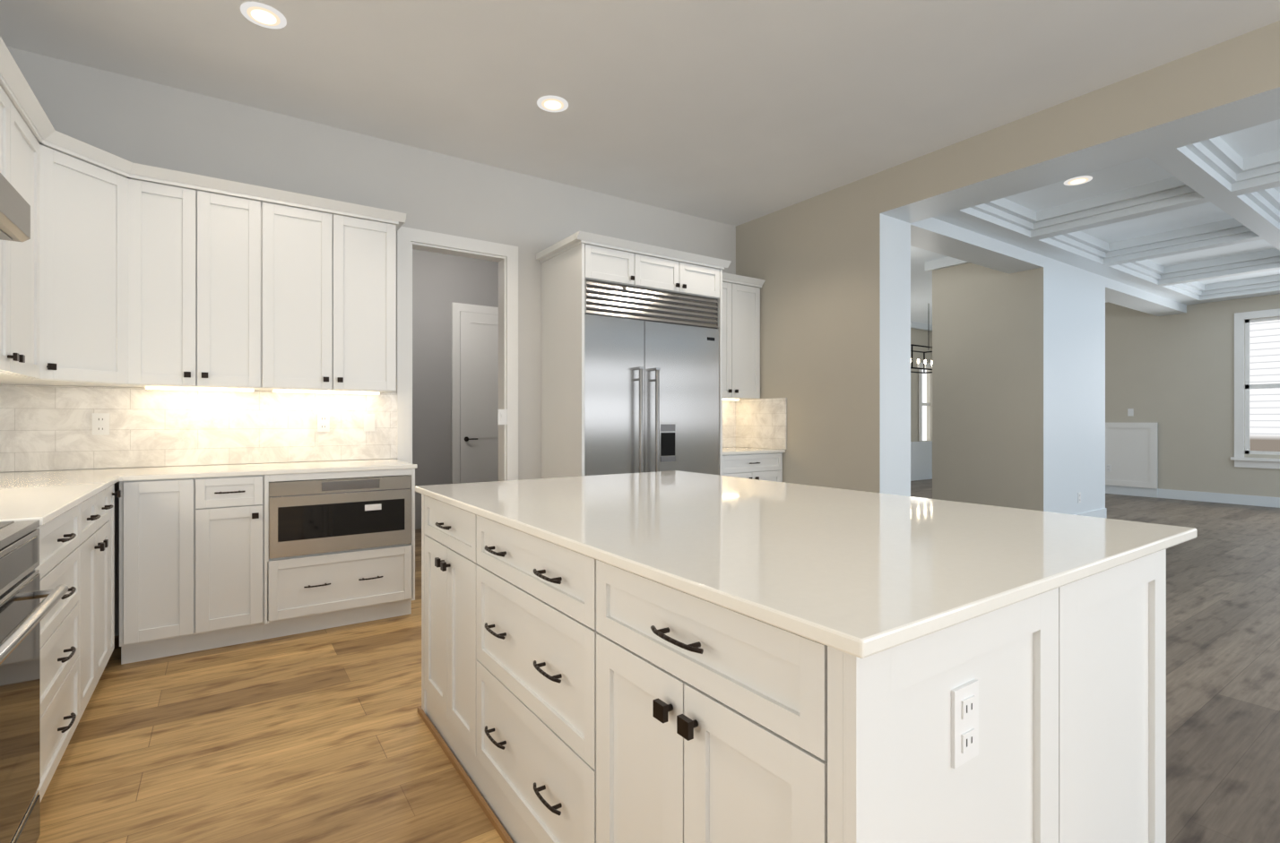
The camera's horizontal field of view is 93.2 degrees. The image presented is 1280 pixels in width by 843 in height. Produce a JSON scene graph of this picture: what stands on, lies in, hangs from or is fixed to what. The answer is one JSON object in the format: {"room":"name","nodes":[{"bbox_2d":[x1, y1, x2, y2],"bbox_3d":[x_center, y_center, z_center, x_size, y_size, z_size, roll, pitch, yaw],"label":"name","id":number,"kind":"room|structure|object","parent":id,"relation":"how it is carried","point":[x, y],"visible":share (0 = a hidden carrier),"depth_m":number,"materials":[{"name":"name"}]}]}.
{"room":"kitchen","nodes":[
{"label":"kitchen","id":0,"kind":"room"},
{"bbox_2d":[6,46,734,636],"bbox_3d":[-1.241,-0.364,4.577,5.190,3.120,0.130,0,0,-34],"label":"wall","id":1,"kind":"structure","parent":0,"point":[134,120],"depth_m":4.37,"materials":[{"name":"paint"}]},
{"bbox_2d":[0,172,30,242],"bbox_3d":[-1.716,-0.575,1.181,0.587,0.169,0.922,0,0,-35],"label":"range hood","id":2,"kind":"object","parent":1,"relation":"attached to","point":[14,215],"visible":1,"depth_m":1.61,"materials":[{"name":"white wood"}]},
{"bbox_2d":[0,36,53,380],"bbox_3d":[-2.579,-0.749,2.252,0.405,1.130,1.033,0,0,-35],"label":"upper cabinet","id":3,"kind":"object","parent":1,"relation":"attached to","point":[26,131],"depth_m":2.57,"materials":[{"name":"white wood"}]},
{"bbox_2d":[0,129,143,388],"bbox_3d":[-2.884,-0.749,2.954,0.697,1.130,0.679,0,0,-35],"label":"upper cabinet","id":4,"kind":"object","parent":1,"relation":"attached to","point":[116,272],"depth_m":2.98,"materials":[{"name":"white wood"}]},
{"bbox_2d":[92,413,109,435],"bbox_3d":[-2.944,0.021,3.304,0.072,0.118,0.009,0,0,-34],"label":"outlet","id":5,"kind":"object","parent":1,"relation":"attached to","point":[100,423],"depth_m":3.30,"materials":[{"name":"white plastic"}]},
{"bbox_2d":[0,384,397,472],"bbox_3d":[-2.521,0.041,3.609,2.037,0.446,0.010,0,0,-34],"label":"backsplash","id":6,"kind":"structure","parent":1,"relation":"attached to","point":[43,428],"depth_m":3.51,"materials":[{"name":"stone"}]},
{"bbox_2d":[143,164,276,390],"bbox_3d":[-2.479,-0.749,3.410,0.695,1.130,0.386,0,0,-35],"label":"upper cabinet","id":7,"kind":"object","parent":1,"relation":"attached to","point":[210,243],"depth_m":3.30,"materials":[{"name":"white wood"}]},
{"bbox_2d":[317,414,329,432],"bbox_3d":[-2.050,0.016,3.918,0.072,0.118,0.009,0,0,-34],"label":"outlet","id":8,"kind":"object","parent":1,"relation":"attached to","point":[323,419],"depth_m":3.92,"materials":[{"name":"white plastic"}]},
{"bbox_2d":[276,190,397,393],"bbox_3d":[-1.978,-0.749,3.778,0.791,1.130,0.348,0,0,-35],"label":"upper cabinet","id":9,"kind":"object","parent":1,"relation":"attached to","point":[336,261],"depth_m":3.66,"materials":[{"name":"white wood"}]},
{"bbox_2d":[363,414,374,432],"bbox_3d":[-1.822,0.016,4.072,0.072,0.118,0.012,0,0,-34],"label":"outlet","id":10,"kind":"object","parent":1,"relation":"attached to","point":[368,419],"depth_m":4.07,"materials":[{"name":"white plastic"}]},
{"bbox_2d":[145,387,739,400],"bbox_3d":[-0.638,-0.188,3.700,5.050,0.031,1.800,0,0,-35],"label":"under-cabinet lights","id":11,"kind":"object","parent":1,"relation":"attached to","point":[229,390],"visible":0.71,"depth_m":3.60,"materials":[{"name":"white plastic"}]},
{"bbox_2d":[451,302,498,484],"bbox_3d":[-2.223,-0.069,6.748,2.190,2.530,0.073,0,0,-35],"label":"hall door","id":12,"kind":"structure","parent":1,"relation":"in","point":[474,392],"depth_m":6.99,"materials":[{"name":"white wood"}]},
{"bbox_2d":[497,409,507,424],"bbox_3d":[-1.046,-0.024,4.602,0.072,0.118,0.012,0,0,-34],"label":"light switch","id":13,"kind":"object","parent":1,"relation":"attached to","point":[502,414],"depth_m":4.60,"materials":[{"name":"white plastic"}]},
{"bbox_2d":[722,400,735,447],"bbox_3d":[0.633,0.031,5.777,0.775,0.466,0.010,0,0,-34],"label":"backsplash","id":14,"kind":"structure","parent":1,"relation":"attached to","point":[728,406],"depth_m":5.93,"materials":[{"name":"stone"}]},
{"bbox_2d":[722,273,763,399],"bbox_3d":[0.735,-0.759,5.642,0.762,1.110,0.348,0,0,-35],"label":"upper cabinet","id":15,"kind":"object","parent":1,"relation":"attached to","point":[740,295],"depth_m":5.58,"materials":[{"name":"white wood"}]},
{"bbox_2d":[0,0,1279,325],"bbox_3d":[3.581,-1.974,5.021,14.300,0.100,14.600,0,0,-35],"label":"ceiling","id":16,"kind":"structure","parent":0,"point":[735,113],"depth_m":3.36,"materials":[{"name":"paint"}]},
{"bbox_2d":[240,1,286,28],"bbox_3d":[-1.787,-1.919,2.873,0.187,0.009,0.187,0,0,11],"label":"recessed light","id":17,"kind":"object","parent":16,"relation":"in","point":[263,15],"depth_m":2.86,"materials":[{"name":"white plastic"}]},
{"bbox_2d":[536,95,568,112],"bbox_3d":[-0.530,-1.919,3.676,0.187,0.009,0.187,0,0,11],"label":"recessed light","id":18,"kind":"object","parent":16,"relation":"in","point":[547,103],"depth_m":3.67,"materials":[{"name":"white plastic"}]},
{"bbox_2d":[910,344,932,373],"bbox_3d":[4.498,-1.358,9.777,1.124,1.132,0.474,0,0,-35],"label":"chandelier","id":19,"kind":"object","parent":16,"relation":"hanging from","point":[924,368],"visible":0.46,"depth_m":9.88,"materials":[{"name":"black metal"}]},
{"bbox_2d":[1063,175,1092,185],"bbox_3d":[3.514,-1.919,4.854,0.187,0.009,0.187,0,0,11],"label":"recessed light","id":20,"kind":"object","parent":16,"relation":"in","point":[1078,180],"depth_m":4.84,"materials":[{"name":"white plastic"}]},
{"bbox_2d":[910,117,1279,316],"bbox_3d":[7.367,-1.764,3.838,7.280,0.320,8.360,0,0,-35],"label":"beams","id":21,"kind":"structure","parent":16,"relation":"attached to","point":[1004,235],"depth_m":5.61,"materials":[{"name":"white wood"}]},
{"bbox_2d":[36,479,1279,842],"bbox_3d":[3.581,1.246,5.021,14.300,0.100,14.600,0,0,-35],"label":"floor","id":22,"kind":"structure","parent":0,"point":[322,736],"depth_m":2.32,"materials":[{"name":"brown wood"}]},
{"bbox_2d":[0,519,68,842],"bbox_3d":[-1.652,0.696,1.181,0.684,1.000,0.758,0,0,-35],"label":"range","id":23,"kind":"object","parent":22,"relation":"on","point":[24,610],"visible":1,"depth_m":1.48,"materials":[{"name":"silver metal"}]},
{"bbox_2d":[34,500,87,802],"bbox_3d":[-2.102,0.744,1.754,0.627,0.904,0.682,0,0,-35],"label":"base cabinet","id":24,"kind":"object","parent":22,"relation":"on","point":[64,540],"depth_m":1.95,"materials":[{"name":"white wood"}]},
{"bbox_2d":[0,467,129,526],"bbox_3d":[-2.493,0.278,2.353,0.660,0.024,2.112,0,0,-34],"label":"countertop","id":25,"kind":"structure","parent":24,"relation":"on","point":[44,497],"depth_m":2.32,"materials":[{"name":"white stone"}]},
{"bbox_2d":[87,489,105,702],"bbox_3d":[-2.373,0.744,2.149,0.627,0.904,0.396,0,0,-35],"label":"base cabinet","id":26,"kind":"object","parent":22,"relation":"on","point":[96,504],"depth_m":2.44,"materials":[{"name":"white wood"}]},
{"bbox_2d":[105,484,116,665],"bbox_3d":[-2.542,0.744,2.394,0.627,0.904,0.435,0,0,-35],"label":"base cabinet","id":27,"kind":"object","parent":22,"relation":"on","point":[110,494],"depth_m":2.73,"materials":[{"name":"white wood"}]},
{"bbox_2d":[116,481,120,647],"bbox_3d":[-2.676,0.744,2.590,0.627,0.904,0.239,0,0,-35],"label":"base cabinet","id":28,"kind":"object","parent":22,"relation":"on","point":[117,492],"depth_m":2.90,"materials":[{"name":"white"}]},
{"bbox_2d":[120,477,213,665],"bbox_3d":[-2.515,0.744,3.239,0.353,0.904,0.627,0,0,-35],"label":"base cabinet","id":29,"kind":"object","parent":22,"relation":"on","point":[199,571],"depth_m":3.00,"materials":[{"name":"white wood"}]},
{"bbox_2d":[121,458,417,481],"bbox_3d":[-2.080,0.278,3.528,1.352,0.024,0.642,0,0,-34],"label":"countertop","id":30,"kind":"structure","parent":29,"relation":"on","point":[149,473],"depth_m":3.36,"materials":[{"name":"white stone"}]},
{"bbox_2d":[213,475,270,648],"bbox_3d":[-2.314,0.744,3.377,0.380,0.904,0.627,0,0,-35],"label":"base cabinet","id":31,"kind":"object","parent":22,"relation":"on","point":[241,561],"depth_m":3.17,"materials":[{"name":"white wood"}]},
{"bbox_2d":[270,538,415,639],"bbox_3d":[-1.855,0.969,3.692,0.750,0.453,0.627,0,0,-35],"label":"base cabinet","id":32,"kind":"object","parent":22,"relation":"on","point":[331,590],"depth_m":3.44,"materials":[{"name":"white wood"}]},
{"bbox_2d":[268,475,411,559],"bbox_3d":[-1.843,0.536,3.676,0.730,0.406,0.604,0,0,-35],"label":"microwave","id":33,"kind":"object","parent":32,"relation":"in","point":[313,516],"visible":0.9,"depth_m":3.41,"materials":[{"name":"silver metal"}]},
{"bbox_2d":[535,230,731,478],"bbox_3d":[-0.035,-0.059,4.889,1.426,2.510,0.716,0,0,-35],"label":"enclosure","id":34,"kind":"object","parent":22,"relation":"on","point":[596,257],"visible":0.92,"depth_m":4.54,"materials":[{"name":"white wood"}]},
{"bbox_2d":[584,278,718,475],"bbox_3d":[-0.030,0.094,4.882,1.270,2.196,0.723,0,0,-35],"label":"refrigerator","id":35,"kind":"object","parent":22,"relation":"on","point":[651,380],"visible":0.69,"depth_m":4.59,"materials":[{"name":"silver metal"}]},
{"bbox_2d":[722,452,782,482],"bbox_3d":[0.809,0.744,5.523,0.775,0.904,0.627,0,0,-35],"label":"base cabinet","id":36,"kind":"object","parent":22,"relation":"on","point":[768,467],"depth_m":5.28,"materials":[{"name":"white wood"}]},
{"bbox_2d":[722,447,785,455],"bbox_3d":[0.812,0.278,5.516,0.775,0.024,0.642,0,0,-34],"label":"countertop","id":37,"kind":"structure","parent":36,"relation":"on","point":[726,451],"depth_m":5.37,"materials":[{"name":"white stone"}]},
{"bbox_2d":[417,494,1166,842],"bbox_3d":[0.167,0.744,1.953,1.222,0.905,2.094,0,0,-35],"label":"kitchen island","id":38,"kind":"object","parent":22,"relation":"on","point":[570,696],"depth_m":1.14,"materials":[{"name":"white wood"}]},
{"bbox_2d":[415,470,1197,658],"bbox_3d":[0.232,0.278,1.967,1.340,0.024,2.080,0,0,-35],"label":"island countertop","id":39,"kind":"structure","parent":38,"relation":"on","point":[861,575],"depth_m":1.31,"materials":[{"name":"white stone"}]},
{"bbox_2d":[734,20,1279,514],"bbox_3d":[3.806,-0.364,2.222,0.420,3.120,9.730,0,0,-34],"label":"wall","id":40,"kind":"structure","parent":0,"point":[1039,379],"depth_m":5.57,"materials":[{"name":"paint"}]},
{"bbox_2d":[735,397,787,449],"bbox_3d":[1.135,0.031,5.722,0.012,0.466,0.645,0,0,-34],"label":"backsplash","id":41,"kind":"structure","parent":40,"relation":"attached to","point":[759,423],"depth_m":5.70,"materials":[{"name":"stone"}]},
{"bbox_2d":[397,226,1279,518],"bbox_3d":[4.844,-0.364,4.312,10.900,3.120,12.000,0,0,-35],"label":"trim","id":42,"kind":"structure","parent":40,"relation":"attached to","point":[1130,453],"depth_m":4.67,"materials":[{"name":"white wood"}]},
{"bbox_2d":[918,362,931,441],"bbox_3d":[5.719,-0.369,12.230,0.470,1.570,0.140,0,0,-35],"label":"dining window","id":43,"kind":"structure","parent":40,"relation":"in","point":[923,404],"depth_m":12.28,"materials":[{"name":"white"}]},
{"bbox_2d":[1077,492,1081,503],"bbox_3d":[4.973,0.876,6.845,0.072,0.118,0.009,0,0,-34],"label":"outlet","id":44,"kind":"object","parent":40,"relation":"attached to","point":[1078,494],"depth_m":6.84,"materials":[{"name":"white plastic"}]},
{"bbox_2d":[1106,464,1111,472],"bbox_3d":[7.610,0.776,9.829,0.010,0.118,0.072,0,0,-34],"label":"outlet","id":45,"kind":"object","parent":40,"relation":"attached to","point":[1108,466],"depth_m":9.82,"materials":[{"name":"white plastic"}]},
{"bbox_2d":[1127,408,1133,416],"bbox_3d":[7.801,-0.124,9.621,0.012,0.118,0.072,0,0,-34],"label":"light switch","id":46,"kind":"object","parent":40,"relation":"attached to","point":[1130,411],"depth_m":9.62,"materials":[{"name":"white plastic"}]},
{"bbox_2d":[1230,308,1279,469],"bbox_3d":[8.905,-0.429,8.044,0.140,2.190,1.510,0,0,-35],"label":"window","id":47,"kind":"structure","parent":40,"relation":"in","point":[1262,384],"depth_m":8.49,"materials":[{"name":"white"}]}
]}

